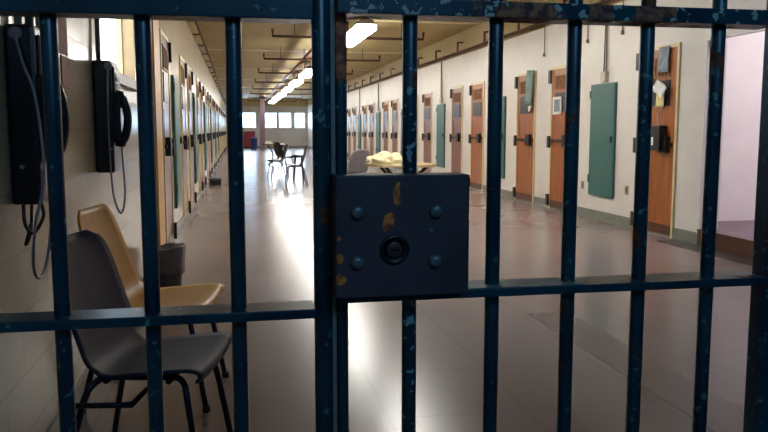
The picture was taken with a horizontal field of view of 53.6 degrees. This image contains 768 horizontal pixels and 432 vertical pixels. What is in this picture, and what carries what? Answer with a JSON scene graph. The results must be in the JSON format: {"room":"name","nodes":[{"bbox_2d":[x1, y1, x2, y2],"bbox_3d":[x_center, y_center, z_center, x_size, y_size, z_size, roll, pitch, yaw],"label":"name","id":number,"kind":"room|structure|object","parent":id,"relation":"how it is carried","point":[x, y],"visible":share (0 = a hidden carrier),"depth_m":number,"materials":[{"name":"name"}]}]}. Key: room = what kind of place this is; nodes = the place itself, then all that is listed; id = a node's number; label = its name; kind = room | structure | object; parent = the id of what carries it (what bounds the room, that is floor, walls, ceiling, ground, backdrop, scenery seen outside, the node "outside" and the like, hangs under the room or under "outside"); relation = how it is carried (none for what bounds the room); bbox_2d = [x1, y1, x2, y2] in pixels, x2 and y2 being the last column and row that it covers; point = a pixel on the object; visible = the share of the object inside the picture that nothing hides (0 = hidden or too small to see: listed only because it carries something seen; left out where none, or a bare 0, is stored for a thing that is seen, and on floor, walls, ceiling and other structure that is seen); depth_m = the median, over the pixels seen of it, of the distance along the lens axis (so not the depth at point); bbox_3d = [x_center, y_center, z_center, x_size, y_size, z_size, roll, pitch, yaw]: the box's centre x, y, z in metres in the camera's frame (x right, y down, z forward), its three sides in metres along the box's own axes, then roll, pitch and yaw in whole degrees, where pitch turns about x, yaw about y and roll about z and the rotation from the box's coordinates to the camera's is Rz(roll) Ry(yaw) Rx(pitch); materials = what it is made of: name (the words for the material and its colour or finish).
{"room":"prison interior","nodes":[
{"label":"prison interior","id":0,"kind":"room"},
{"bbox_2d":[0,16,226,431],"bbox_3d":[-5.389,-3.132,23.813,0.120,3.270,55.200,-1,7,-11],"label":"wall","id":1,"kind":"structure","parent":0,"point":[28,369],"depth_m":3.09,"materials":[{"name":"paint"}]},
{"bbox_2d":[14,17,21,23],"bbox_3d":[-1.170,-1.054,2.380,0.022,0.900,0.022,1,7,12],"label":"conduit","id":2,"kind":"object","parent":1,"relation":"attached to","point":[17,20],"visible":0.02,"depth_m":2.42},
{"bbox_2d":[25,17,33,24],"bbox_3d":[-1.196,-1.070,2.517,0.026,0.900,0.026,1,7,12],"label":"conduit","id":3,"kind":"object","parent":1,"relation":"attached to","point":[28,20],"visible":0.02,"depth_m":2.55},
{"bbox_2d":[3,24,69,278],"bbox_3d":[-1.097,-0.195,2.474,0.177,0.820,0.275,-1,7,-11],"label":"payphone","id":4,"kind":"object","parent":1,"relation":"attached to","point":[22,47],"visible":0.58,"depth_m":2.37,"materials":[{"name":"black plastic"}]},
{"bbox_2d":[57,18,67,55],"bbox_3d":[-1.320,-0.793,3.098,0.004,0.260,0.220,-1,7,-11],"label":"notice","id":5,"kind":"object","parent":1,"relation":"attached to","point":[61,22],"visible":0.56,"depth_m":3.13,"materials":[{"name":"paper"}]},
{"bbox_2d":[60,55,74,89],"bbox_3d":[-1.339,-0.606,3.218,0.004,0.130,0.240,-1,7,-11],"label":"notice","id":6,"kind":"object","parent":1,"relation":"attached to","point":[67,64],"visible":0.94,"depth_m":3.20,"materials":[{"name":"paper"}]},
{"bbox_2d":[94,19,99,59],"bbox_3d":[-1.442,-1.253,3.781,0.020,0.950,0.020,1,7,12],"label":"conduit","id":7,"kind":"object","parent":1,"relation":"attached to","point":[96,21],"visible":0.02,"depth_m":3.81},
{"bbox_2d":[92,60,131,213],"bbox_3d":[-1.377,-0.403,3.912,0.177,0.769,0.256,-1,7,-11],"label":"payphone","id":8,"kind":"object","parent":1,"relation":"attached to","point":[112,132],"visible":1,"depth_m":3.81,"materials":[{"name":"black plastic"}]},
{"bbox_2d":[116,19,136,91],"bbox_3d":[-1.672,-1.296,4.690,0.150,0.980,1.430,-1,7,-11],"label":"window","id":9,"kind":"structure","parent":1,"relation":"in","point":[125,29],"depth_m":5.33,"materials":[{"name":"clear glass"}]},
{"bbox_2d":[46,147,226,431],"bbox_3d":[-5.702,-1.790,25.954,0.012,0.120,50.800,-1,7,-11],"label":"baseboard","id":10,"kind":"structure","parent":1,"relation":"attached to","point":[80,385],"depth_m":3.29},
{"bbox_2d":[151,20,165,245],"bbox_3d":[-1.994,-0.858,6.691,0.030,2.600,0.500,-1,7,-11],"label":"trim","id":11,"kind":"structure","parent":1,"relation":"attached to","point":[154,23],"depth_m":6.61,"materials":[{"name":"wood"}]},
{"bbox_2d":[159,28,177,242],"bbox_3d":[-2.149,-0.732,7.623,0.070,2.140,0.870,-1,7,-11],"label":"door","id":12,"kind":"structure","parent":1,"relation":"in","point":[165,46],"depth_m":7.54,"materials":[{"name":"brown wood"}]},
{"bbox_2d":[162,43,167,72],"bbox_3d":[-2.160,-1.553,7.502,0.011,0.240,0.520,-1,7,-11],"label":"vent grille","id":13,"kind":"object","parent":12,"relation":"attached to","point":[164,48],"depth_m":7.44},
{"bbox_2d":[171,75,181,208],"bbox_3d":[-2.365,-0.850,8.715,0.055,1.470,0.692,-1,7,-11],"label":"access panel","id":14,"kind":"object","parent":1,"relation":"attached to","point":[174,80],"visible":0.98,"depth_m":8.48,"materials":[{"name":"teal metal"}]},
{"bbox_2d":[179,55,190,220],"bbox_3d":[-2.626,-1.011,10.092,0.070,2.140,0.870,-1,7,-11],"label":"door","id":15,"kind":"structure","parent":1,"relation":"in","point":[185,145],"depth_m":9.95,"materials":[{"name":"brown wood"}]},
{"bbox_2d":[181,65,184,86],"bbox_3d":[-2.638,-1.833,9.971,0.011,0.240,0.520,-1,7,-11],"label":"vent grille","id":16,"kind":"object","parent":15,"relation":"attached to","point":[182,66],"depth_m":9.87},
{"bbox_2d":[187,65,196,210],"bbox_3d":[-2.913,-1.179,11.575,0.070,2.140,0.870,-1,7,-11],"label":"door","id":17,"kind":"structure","parent":1,"relation":"in","point":[190,81],"depth_m":11.43,"materials":[{"name":"brown wood"}]},
{"bbox_2d":[188,74,191,91],"bbox_3d":[-2.925,-2.001,11.454,0.011,0.240,0.520,-1,7,-11],"label":"vent grille","id":18,"kind":"object","parent":17,"relation":"attached to","point":[189,77],"depth_m":11.29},
{"bbox_2d":[192,93,198,183],"bbox_3d":[-3.130,-1.298,12.667,0.055,1.470,0.692,-1,7,-11],"label":"access panel","id":19,"kind":"object","parent":1,"relation":"attached to","point":[194,100],"visible":0.99,"depth_m":12.40,"materials":[{"name":"teal metal"}]},
{"bbox_2d":[196,77,203,193],"bbox_3d":[-3.391,-1.458,14.044,0.070,2.140,0.870,-1,7,-11],"label":"door","id":20,"kind":"structure","parent":1,"relation":"in","point":[198,84],"depth_m":13.91,"materials":[{"name":"brown wood"}]},
{"bbox_2d":[200,83,206,186],"bbox_3d":[-3.678,-1.626,15.527,0.070,2.140,0.870,-1,7,-11],"label":"door","id":21,"kind":"structure","parent":1,"relation":"in","point":[204,179],"depth_m":15.43,"materials":[{"name":"brown wood"}]},
{"bbox_2d":[203,102,207,170],"bbox_3d":[-3.894,-1.745,16.619,0.055,1.470,0.692,-1,7,-11],"label":"access panel","id":22,"kind":"object","parent":1,"relation":"attached to","point":[204,103],"visible":0.98,"depth_m":16.35,"materials":[{"name":"teal metal"}]},
{"bbox_2d":[205,89,210,179],"bbox_3d":[-4.155,-1.905,17.996,0.070,2.140,0.870,-1,7,-11],"label":"door","id":23,"kind":"structure","parent":1,"relation":"in","point":[206,92],"depth_m":17.89,"materials":[{"name":"brown wood"}]},
{"bbox_2d":[194,21,225,103],"bbox_3d":[-5.629,-4.568,25.603,0.137,0.046,50.500,-1,7,-11],"label":"pipe","id":24,"kind":"object","parent":1,"relation":"attached to","point":[196,22],"visible":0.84,"depth_m":16.75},
{"bbox_2d":[208,94,212,175],"bbox_3d":[-4.442,-2.073,19.479,0.070,2.140,0.870,-1,7,-11],"label":"door","id":25,"kind":"structure","parent":1,"relation":"in","point":[209,101],"depth_m":19.38,"materials":[{"name":"brown wood"}]},
{"bbox_2d":[210,107,212,162],"bbox_3d":[-4.659,-2.192,20.570,0.055,1.470,0.692,-1,7,-11],"label":"access panel","id":26,"kind":"object","parent":1,"relation":"attached to","point":[210,107],"visible":0.94,"depth_m":20.30,"materials":[{"name":"teal metal"}]},
{"bbox_2d":[211,96,214,171],"bbox_3d":[-4.919,-2.353,21.948,0.070,2.140,0.870,-1,7,-11],"label":"door","id":27,"kind":"structure","parent":1,"relation":"in","point":[212,99],"depth_m":21.82,"materials":[{"name":"brown wood"}]},
{"bbox_2d":[213,101,216,167],"bbox_3d":[-5.206,-2.521,23.431,0.070,2.140,0.870,-1,7,-11],"label":"door","id":28,"kind":"structure","parent":1,"relation":"in","point":[215,161],"depth_m":23.14,"materials":[{"name":"brown wood"}]},
{"bbox_2d":[214,111,216,156],"bbox_3d":[-5.423,-2.639,24.523,0.055,1.470,0.692,-1,7,-11],"label":"access panel","id":29,"kind":"object","parent":1,"relation":"attached to","point":[214,111],"visible":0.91,"depth_m":24.25,"materials":[{"name":"teal metal"}]},
{"bbox_2d":[215,102,218,163],"bbox_3d":[-5.684,-2.800,25.900,0.070,2.140,0.870,-1,7,-11],"label":"door","id":30,"kind":"structure","parent":1,"relation":"in","point":[217,158],"depth_m":26.01,"materials":[{"name":"brown wood"}]},
{"bbox_2d":[216,103,219,161],"bbox_3d":[-5.971,-2.968,27.383,0.070,2.140,0.870,-1,7,-11],"label":"door","id":31,"kind":"structure","parent":1,"relation":"in","point":[216,103],"depth_m":27.30,"materials":[{"name":"brown wood"}]},
{"bbox_2d":[220,110,222,155],"bbox_3d":[-7.213,-3.694,33.804,0.070,2.140,0.870,-1,7,-11],"label":"door","id":32,"kind":"structure","parent":1,"relation":"in","point":[221,110],"depth_m":33.51,"materials":[{"name":"brown wood"}]},
{"bbox_2d":[259,95,264,149],"bbox_3d":[-7.378,-5.649,46.048,0.300,3.270,0.300,-1,7,-11],"label":"column","id":33,"kind":"structure","parent":0,"point":[261,100],"depth_m":45.91,"materials":[{"name":"paint"}]},
{"bbox_2d":[226,99,307,145],"bbox_3d":[-7.859,-6.228,51.167,5.420,3.270,0.200,-1,7,-11],"label":"wall","id":34,"kind":"structure","parent":0,"point":[292,137],"depth_m":51.24,"materials":[{"name":"paint"}]},
{"bbox_2d":[227,146,305,147],"bbox_3d":[-7.839,-4.651,51.241,5.420,0.120,0.012,-1,7,-11],"label":"baseboard","id":35,"kind":"structure","parent":34,"relation":"attached to","point":[257,146],"depth_m":51.52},
{"bbox_2d":[198,0,532,98],"bbox_3d":[-1.058,-4.950,24.445,9.100,0.200,55.200,-1,7,-11],"label":"ceiling","id":36,"kind":"structure","parent":0,"point":[254,36],"depth_m":18.96,"materials":[{"name":"paint"}]},
{"bbox_2d":[249,93,302,98],"bbox_3d":[-6.014,-6.707,42.318,2.997,0.325,0.052,-1,7,-11],"label":"pipe","id":37,"kind":"object","parent":36,"relation":"hanging from","point":[294,93],"visible":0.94,"depth_m":42.41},
{"bbox_2d":[250,88,310,94],"bbox_3d":[-5.123,-6.186,37.713,2.997,0.325,0.052,-1,7,-11],"label":"pipe","id":38,"kind":"object","parent":36,"relation":"hanging from","point":[301,88],"visible":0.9,"depth_m":37.66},
{"bbox_2d":[252,83,311,89],"bbox_3d":[-4.233,-5.665,33.107,2.997,0.325,0.052,-1,7,-11],"label":"pipe","id":39,"kind":"object","parent":36,"relation":"hanging from","point":[262,83],"visible":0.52,"depth_m":33.02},
{"bbox_2d":[254,74,311,82],"bbox_3d":[-3.342,-5.144,28.501,2.997,0.325,0.052,-1,7,-11],"label":"pipe","id":40,"kind":"object","parent":36,"relation":"hanging from","point":[266,81],"visible":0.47,"depth_m":28.30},
{"bbox_2d":[264,49,310,100],"bbox_3d":[-3.288,-4.879,25.918,0.070,0.270,50.300,-1,7,-11],"label":"pipe","id":41,"kind":"object","parent":36,"relation":"hanging from","point":[309,51],"visible":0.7,"depth_m":23.29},
{"bbox_2d":[282,79,292,92],"bbox_3d":[-4.095,-5.508,32.178,0.330,0.430,2.620,-1,7,-11],"label":"ceiling lamp","id":42,"kind":"object","parent":36,"relation":"hanging from","point":[286,89],"visible":0.92,"depth_m":31.28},
{"bbox_2d":[289,71,302,86],"bbox_3d":[-3.204,-4.987,27.572,0.330,0.430,2.620,-1,7,-11],"label":"ceiling lamp","id":43,"kind":"object","parent":36,"relation":"hanging from","point":[296,81],"visible":1,"depth_m":26.68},
{"bbox_2d":[208,49,401,53],"bbox_3d":[-1.882,-4.348,20.081,5.420,0.015,0.140,-1,7,-11],"label":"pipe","id":44,"kind":"structure","parent":36,"relation":"hanging from","point":[208,49],"depth_m":20.02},
{"bbox_2d":[299,58,311,77],"bbox_3d":[-2.313,-4.466,22.966,0.330,0.430,2.620,-1,7,-11],"label":"ceiling lamp","id":45,"kind":"object","parent":36,"relation":"hanging from","point":[307,72],"visible":0.84,"depth_m":22.45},
{"bbox_2d":[258,68,352,74],"bbox_3d":[-2.451,-4.623,23.895,2.997,0.325,0.052,-1,7,-11],"label":"pipe","id":46,"kind":"object","parent":36,"relation":"hanging from","point":[272,72],"visible":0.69,"depth_m":23.75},
{"bbox_2d":[263,47,379,61],"bbox_3d":[-1.560,-4.101,19.290,2.997,0.325,0.052,-1,7,-11],"label":"pipe","id":47,"kind":"object","parent":36,"relation":"hanging from","point":[280,58],"visible":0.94,"depth_m":19.20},
{"bbox_2d":[271,23,424,40],"bbox_3d":[-0.669,-3.580,14.684,2.997,0.325,0.052,-1,7,-11],"label":"pipe","id":48,"kind":"object","parent":36,"relation":"hanging from","point":[272,30],"visible":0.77,"depth_m":14.75,"materials":[{"name":"metal"}]},
{"bbox_2d":[347,19,375,46],"bbox_3d":[-0.532,-3.423,13.755,0.330,0.430,2.620,-1,7,-11],"label":"ceiling lamp","id":49,"kind":"object","parent":36,"relation":"hanging from","point":[360,30],"visible":0.69,"depth_m":12.86,"materials":[{"name":"plastic"}]},
{"bbox_2d":[80,148,751,431],"bbox_3d":[-1.058,-1.502,24.835,9.100,0.200,55.200,-1,7,-11],"label":"floor","id":50,"kind":"structure","parent":0,"point":[278,216],"depth_m":4.51,"materials":[{"name":"concrete"}]},
{"bbox_2d":[67,229,232,431],"bbox_3d":[-0.795,0.484,2.568,0.504,0.860,0.463,0,6,2],"label":"chair","id":51,"kind":"object","parent":50,"relation":"on","point":[119,354],"visible":0.88,"depth_m":2.55,"materials":[{"name":"grey plastic"}]},
{"bbox_2d":[77,204,228,413],"bbox_3d":[-1.037,0.386,3.432,0.574,0.860,0.500,0,6,-2],"label":"chair","id":52,"kind":"object","parent":50,"relation":"on","point":[99,219],"visible":0.43,"depth_m":3.51,"materials":[{"name":"plastic"}]},
{"bbox_2d":[0,0,336,431],"bbox_3d":[-0.483,-0.066,1.026,0.839,2.300,0.060,-1,7,-11],"label":"bars","id":53,"kind":"object","parent":50,"relation":"on","point":[320,13],"visible":1,"depth_m":1.06,"materials":[{"name":"blue metal"}]},
{"bbox_2d":[331,0,767,431],"bbox_3d":[0.271,-0.095,1.148,0.704,2.230,0.106,-1,7,-11],"label":"gate","id":54,"kind":"object","parent":53,"relation":"attached to","point":[404,236],"visible":0.99,"depth_m":1.14,"materials":[{"name":"metal"}]},
{"bbox_2d":[159,243,186,287],"bbox_3d":[-1.625,0.383,5.724,0.274,0.352,0.268,-1,7,-11],"label":"waste bin","id":55,"kind":"object","parent":50,"relation":"on","point":[172,256],"visible":0.62,"depth_m":5.64,"materials":[{"name":"plastic"}]},
{"bbox_2d":[208,178,221,184],"bbox_3d":[-3.737,-0.761,16.818,0.260,0.130,0.460,-2,7,-16],"label":"crate","id":56,"kind":"object","parent":50,"relation":"on","point":[212,181],"visible":1,"depth_m":16.61,"materials":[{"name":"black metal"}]},
{"bbox_2d":[243,131,254,147],"bbox_3d":[-9.003,-5.078,50.569,0.840,1.120,0.550,-1,7,-11],"label":"base cabinet","id":57,"kind":"object","parent":50,"relation":"on","point":[247,135],"visible":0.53,"depth_m":50.30,"materials":[{"name":"red metal"}]},
{"bbox_2d":[250,137,257,149],"bbox_3d":[-8.058,-4.507,47.122,0.450,0.760,0.450,-1,7,-11],"label":"bin","id":58,"kind":"object","parent":50,"relation":"on","point":[253,139],"visible":1,"depth_m":46.96,"materials":[{"name":"plastic"}]},
{"bbox_2d":[263,144,285,164],"bbox_3d":[-3.744,-2.117,26.193,0.776,0.724,0.776,1,7,12],"label":"table","id":59,"kind":"object","parent":50,"relation":"on","point":[282,145],"visible":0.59,"depth_m":26.03,"materials":[{"name":"black plastic"}]},
{"bbox_2d":[267,144,289,177],"bbox_3d":[-2.670,-1.398,19.204,0.504,0.860,0.463,0,6,4],"label":"chair","id":60,"kind":"object","parent":50,"relation":"on","point":[286,145],"visible":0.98,"depth_m":19.06,"materials":[{"name":"black plastic"}]},
{"bbox_2d":[272,142,293,172],"bbox_3d":[-2.883,-1.691,21.791,0.504,0.860,0.463,-6,9,-41],"label":"chair","id":61,"kind":"object","parent":50,"relation":"on","point":[278,150],"visible":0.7,"depth_m":21.66,"materials":[{"name":"black plastic"}]},
{"bbox_2d":[285,146,308,185],"bbox_3d":[-1.915,-1.106,16.619,0.504,0.860,0.463,-1,7,-11],"label":"chair","id":62,"kind":"object","parent":50,"relation":"on","point":[306,147],"visible":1,"depth_m":16.55,"materials":[{"name":"black plastic"}]},
{"bbox_2d":[291,155,304,180],"bbox_3d":[-2.041,-1.152,18.126,0.340,0.617,0.340,-1,7,-11],"label":"stool","id":63,"kind":"object","parent":50,"relation":"on","point":[292,156],"visible":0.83,"depth_m":18.01,"materials":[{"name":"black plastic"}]},
{"bbox_2d":[347,149,369,173],"bbox_3d":[-0.547,-0.779,13.734,0.463,0.860,0.504,-6,9,-41],"label":"chair","id":64,"kind":"object","parent":50,"relation":"on","point":[358,157],"visible":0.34,"depth_m":13.54,"materials":[{"name":"grey plastic"}]},
{"bbox_2d":[367,162,436,172],"bbox_3d":[0.244,-0.329,10.258,0.887,0.754,0.887,1,7,12],"label":"table","id":65,"kind":"object","parent":50,"relation":"on","point":[423,166],"visible":0.18,"depth_m":9.98,"materials":[{"name":"beige laminate"}]},
{"bbox_2d":[364,151,401,164],"bbox_3d":[0.035,-0.785,10.165,0.617,0.174,0.479,-1,7,-11],"label":"heap","id":66,"kind":"object","parent":65,"relation":"on","point":[383,157],"visible":0.91,"depth_m":10.03,"materials":[{"name":"fabric"}]},
{"bbox_2d":[529,312,743,431],"bbox_3d":[1.367,0.806,3.543,0.280,0.002,3.020,-1,7,-11],"label":"trim","id":67,"kind":"structure","parent":50,"relation":"on","point":[723,415],"depth_m":3.72,"materials":[{"name":"concrete"}]},
{"bbox_2d":[307,0,766,232],"bbox_3d":[0.090,-3.251,24.860,0.200,3.270,55.200,-1,7,-11],"label":"wall","id":68,"kind":"structure","parent":0,"point":[523,51],"depth_m":11.15,"materials":[{"name":"paint"}]},
{"bbox_2d":[214,67,357,69],"bbox_3d":[-2.995,-4.999,25.838,5.420,0.015,0.140,-1,7,-11],"label":"trim","id":69,"kind":"structure","parent":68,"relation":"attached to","point":[214,67],"depth_m":25.58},
{"bbox_2d":[347,107,350,157],"bbox_3d":[-1.498,-3.538,32.426,0.070,2.140,0.870,-1,7,-11],"label":"door","id":70,"kind":"structure","parent":68,"relation":"in","point":[348,109],"depth_m":32.44,"materials":[{"name":"brown wood"}]},
{"bbox_2d":[352,106,356,151],"bbox_3d":[-1.226,-3.379,31.021,0.070,2.140,0.870,-1,7,-11],"label":"door","id":71,"kind":"structure","parent":68,"relation":"in","point":[353,108],"depth_m":31.01,"materials":[{"name":"brown wood"}]},
{"bbox_2d":[357,114,360,148],"bbox_3d":[-0.972,-3.229,29.736,0.055,1.470,0.692,-1,7,-11],"label":"access panel","id":72,"kind":"object","parent":68,"relation":"attached to","point":[359,115],"visible":0.8,"depth_m":29.60,"materials":[{"name":"teal metal"}]},
{"bbox_2d":[362,104,366,149],"bbox_3d":[-0.734,-3.091,28.474,0.070,2.140,0.870,-1,7,-11],"label":"door","id":73,"kind":"structure","parent":68,"relation":"in","point":[364,107],"depth_m":28.43,"materials":[{"name":"brown wood"}]},
{"bbox_2d":[369,103,373,155],"bbox_3d":[-0.462,-2.932,27.069,0.070,2.140,0.870,-1,7,-11],"label":"door","id":74,"kind":"structure","parent":68,"relation":"in","point":[371,106],"depth_m":26.97,"materials":[{"name":"brown wood"}]},
{"bbox_2d":[376,112,380,153],"bbox_3d":[-0.208,-2.782,25.784,0.055,1.470,0.692,-1,7,-11],"label":"access panel","id":75,"kind":"object","parent":68,"relation":"attached to","point":[378,114],"visible":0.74,"depth_m":25.64,"materials":[{"name":"teal metal"}]},
{"bbox_2d":[382,100,388,151],"bbox_3d":[0.031,-2.644,24.522,0.070,2.140,0.870,-1,7,-11],"label":"door","id":76,"kind":"structure","parent":68,"relation":"in","point":[385,104],"depth_m":24.41,"materials":[{"name":"brown wood"}]},
{"bbox_2d":[391,98,397,168],"bbox_3d":[0.302,-2.485,23.117,0.070,2.140,0.870,-1,7,-11],"label":"door","id":77,"kind":"structure","parent":68,"relation":"in","point":[394,103],"depth_m":23.03,"materials":[{"name":"brown wood"}]},
{"bbox_2d":[400,109,401,155],"bbox_3d":[0.557,-2.334,21.832,0.055,1.470,0.692,-1,7,-11],"label":"access panel","id":78,"kind":"object","parent":68,"relation":"attached to","point":[401,109],"visible":0.2,"depth_m":22.05,"materials":[{"name":"teal metal"}]},
{"bbox_2d":[347,19,481,24],"bbox_3d":[-0.768,-3.696,14.323,5.420,0.015,0.140,-1,7,-11],"label":"trim","id":79,"kind":"structure","parent":68,"relation":"attached to","point":[347,19],"depth_m":14.58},
{"bbox_2d":[417,94,418,172],"bbox_3d":[0.795,-2.197,20.570,0.070,2.140,0.870,-1,7,-11],"label":"door","id":80,"kind":"structure","parent":68,"relation":"in","point":[417,94],"depth_m":20.13,"materials":[{"name":"brown wood"}]},
{"bbox_2d":[422,91,431,172],"bbox_3d":[1.067,-2.038,19.165,0.070,2.140,0.870,-1,7,-11],"label":"door","id":81,"kind":"structure","parent":68,"relation":"in","point":[426,97],"depth_m":19.10,"materials":[{"name":"brown wood"}]},
{"bbox_2d":[425,97,429,106],"bbox_3d":[1.088,-2.860,19.050,0.011,0.240,0.520,-1,7,-11],"label":"vent grille","id":82,"kind":"object","parent":81,"relation":"attached to","point":[427,99],"depth_m":19.04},
{"bbox_2d":[436,104,444,167],"bbox_3d":[1.321,-1.887,17.880,0.055,1.470,0.692,-1,7,-11],"label":"access panel","id":83,"kind":"object","parent":68,"relation":"attached to","point":[440,132],"visible":0.94,"depth_m":17.80,"materials":[{"name":"teal metal"}]},
{"bbox_2d":[439,62,442,102],"bbox_3d":[1.330,-3.107,17.717,0.050,0.950,0.140,-1,7,-11],"label":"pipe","id":84,"kind":"object","parent":68,"relation":"attached to","point":[440,98],"visible":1,"depth_m":17.69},
{"bbox_2d":[449,85,462,172],"bbox_3d":[1.559,-1.750,16.618,0.070,2.140,0.870,-1,7,-11],"label":"door","id":85,"kind":"structure","parent":68,"relation":"in","point":[456,93],"depth_m":16.56,"materials":[{"name":"brown wood"}]},
{"bbox_2d":[453,91,460,103],"bbox_3d":[1.580,-2.572,16.504,0.011,0.240,0.520,-1,7,-11],"label":"vent grille","id":86,"kind":"object","parent":85,"relation":"attached to","point":[456,94],"depth_m":16.49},
{"bbox_2d":[306,0,611,105],"bbox_3d":[-0.450,-4.745,26.584,0.136,0.257,50.500,-1,7,-11],"label":"pipe","id":87,"kind":"object","parent":68,"relation":"attached to","point":[518,30],"visible":0.53,"depth_m":15.97,"materials":[{"name":"metal"}]},
{"bbox_2d":[468,81,484,189],"bbox_3d":[1.831,-1.591,15.213,0.070,2.140,0.870,-1,7,-11],"label":"door","id":88,"kind":"structure","parent":68,"relation":"in","point":[476,90],"depth_m":15.16,"materials":[{"name":"brown wood"}]},
{"bbox_2d":[473,88,481,100],"bbox_3d":[1.852,-2.413,15.098,0.011,0.240,0.520,-1,7,-11],"label":"vent grille","id":89,"kind":"object","parent":88,"relation":"attached to","point":[477,92],"depth_m":15.09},
{"bbox_2d":[308,146,696,244],"bbox_3d":[-0.953,-2.236,29.856,0.018,0.130,44.880,-1,7,-11],"label":"baseboard","id":90,"kind":"structure","parent":68,"relation":"attached to","point":[687,236],"depth_m":9.91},
{"bbox_2d":[501,96,505,178],"bbox_3d":[2.085,-1.440,13.928,0.055,1.470,0.692,-1,7,-11],"label":"access panel","id":91,"kind":"object","parent":68,"relation":"attached to","point":[504,97],"visible":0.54,"depth_m":13.62,"materials":[{"name":"teal metal"}]},
{"bbox_2d":[512,71,536,203],"bbox_3d":[2.324,-1.302,12.666,0.070,2.140,0.870,-1,7,-11],"label":"door","id":92,"kind":"structure","parent":68,"relation":"in","point":[524,139],"depth_m":12.67,"materials":[{"name":"brown wood"}]},
{"bbox_2d":[520,80,525,94],"bbox_3d":[2.345,-2.125,12.552,0.011,0.240,0.520,-1,7,-11],"label":"vent grille","id":93,"kind":"object","parent":92,"relation":"attached to","point":[522,82],"depth_m":12.69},
{"bbox_2d":[524,70,533,104],"bbox_3d":[2.349,-2.078,12.312,0.059,0.572,0.288,-1,7,-11],"label":"cloth","id":94,"kind":"object","parent":92,"relation":"hanging from","point":[530,73],"visible":1,"depth_m":12.28,"materials":[{"name":"fabric"}]},
{"bbox_2d":[545,65,565,208],"bbox_3d":[2.595,-1.143,11.261,0.070,2.140,0.870,-1,7,-11],"label":"door","id":95,"kind":"structure","parent":68,"relation":"in","point":[556,75],"depth_m":11.40,"materials":[{"name":"brown wood"}]},
{"bbox_2d":[552,96,561,114],"bbox_3d":[2.578,-1.643,11.319,0.012,0.260,0.300,-1,7,-11],"label":"framed notice","id":96,"kind":"object","parent":95,"relation":"attached to","point":[557,101],"visible":1,"depth_m":11.30,"materials":[{"name":"white paper"}]},
{"bbox_2d":[555,73,565,90],"bbox_3d":[2.616,-1.966,11.146,0.011,0.240,0.520,-1,7,-11],"label":"vent grille","id":97,"kind":"object","parent":95,"relation":"attached to","point":[560,78],"depth_m":11.22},
{"bbox_2d":[587,82,617,197],"bbox_3d":[2.850,-0.993,9.976,0.055,1.470,0.692,-1,7,-11],"label":"access panel","id":98,"kind":"object","parent":68,"relation":"attached to","point":[603,110],"visible":1,"depth_m":9.92,"materials":[{"name":"teal metal"}]},
{"bbox_2d":[600,26,608,81],"bbox_3d":[2.859,-2.212,9.813,0.050,0.950,0.140,-1,7,-11],"label":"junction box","id":99,"kind":"object","parent":68,"relation":"attached to","point":[604,76],"visible":0.88,"depth_m":9.81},
{"bbox_2d":[630,42,681,238],"bbox_3d":[3.088,-0.855,8.714,0.070,2.140,0.870,-1,7,-11],"label":"door","id":100,"kind":"structure","parent":68,"relation":"in","point":[662,179],"depth_m":8.49,"materials":[{"name":"brown wood"}]},
{"bbox_2d":[651,108,666,150],"bbox_3d":[3.058,-0.990,8.683,0.094,0.475,0.470,-1,7,-11],"label":"case","id":101,"kind":"object","parent":100,"relation":"attached to","point":[657,132],"visible":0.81,"depth_m":8.49,"materials":[{"name":"black metal"}]},
{"bbox_2d":[653,79,665,98],"bbox_3d":[3.076,-1.423,8.489,0.052,0.229,0.273,-1,7,-11],"label":"paper sheet","id":102,"kind":"object","parent":100,"relation":"attached to","point":[659,88],"visible":0.96,"depth_m":8.49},
{"bbox_2d":[655,92,664,106],"bbox_3d":[3.103,-1.308,8.538,0.018,0.170,0.170,-1,7,-11],"label":"paper sheet","id":103,"kind":"object","parent":100,"relation":"attached to","point":[659,102],"visible":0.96,"depth_m":8.55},
{"bbox_2d":[653,55,671,78],"bbox_3d":[3.109,-1.678,8.600,0.011,0.240,0.520,-1,7,-11],"label":"vent grille","id":104,"kind":"object","parent":100,"relation":"attached to","point":[663,75],"depth_m":8.53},
{"bbox_2d":[657,46,669,72],"bbox_3d":[3.113,-1.742,8.460,0.018,0.280,0.220,-1,7,-11],"label":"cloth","id":105,"kind":"object","parent":100,"relation":"attached to","point":[663,58],"visible":1,"depth_m":8.46,"materials":[{"name":"fabric"}]},
{"bbox_2d":[658,240,751,265],"bbox_3d":[3.605,0.572,5.604,0.258,0.003,5.450,-1,7,-11],"label":"trim","id":106,"kind":"structure","parent":68,"relation":"attached to","point":[720,254],"depth_m":7.41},
{"bbox_2d":[697,229,752,258],"bbox_3d":[3.478,0.321,7.073,0.070,0.172,1.820,-1,7,-11],"label":"trim","id":107,"kind":"structure","parent":68,"relation":"attached to","point":[741,246],"depth_m":7.38,"materials":[{"name":"brown wood"}]},
{"bbox_2d":[698,28,764,228],"bbox_3d":[3.560,-0.736,6.969,0.222,1.955,1.820,-1,7,-11],"label":"trim","id":108,"kind":"structure","parent":68,"relation":"attached to","point":[747,31],"depth_m":7.82,"materials":[{"name":"paint"}]},
{"bbox_2d":[716,220,753,238],"bbox_3d":[5.152,0.326,7.054,3.250,0.165,3.750,-1,7,-11],"label":"floor","id":109,"kind":"structure","parent":0,"point":[745,228],"depth_m":8.04,"materials":[{"name":"paint"}]},
{"bbox_2d":[718,31,764,220],"bbox_3d":[5.329,-1.223,6.939,3.280,3.270,4.000,-1,7,-11],"label":"wall","id":110,"kind":"structure","parent":0,"point":[745,53],"depth_m":8.61,"materials":[{"name":"paint"}]},
{"bbox_3d":[1.766,-0.596,1.401,5.420,3.270,0.120,-1,7,-11],"label":"wall","id":111,"kind":"structure","parent":0,"visible":0},
{"bbox_2d":[743,0,767,431],"bbox_3d":[0.647,-0.090,1.239,0.056,2.300,0.042,-1,7,-11],"label":"door frame","id":112,"kind":"structure","parent":111,"relation":"attached to","point":[755,419],"depth_m":1.26,"materials":[{"name":"blue metal"}]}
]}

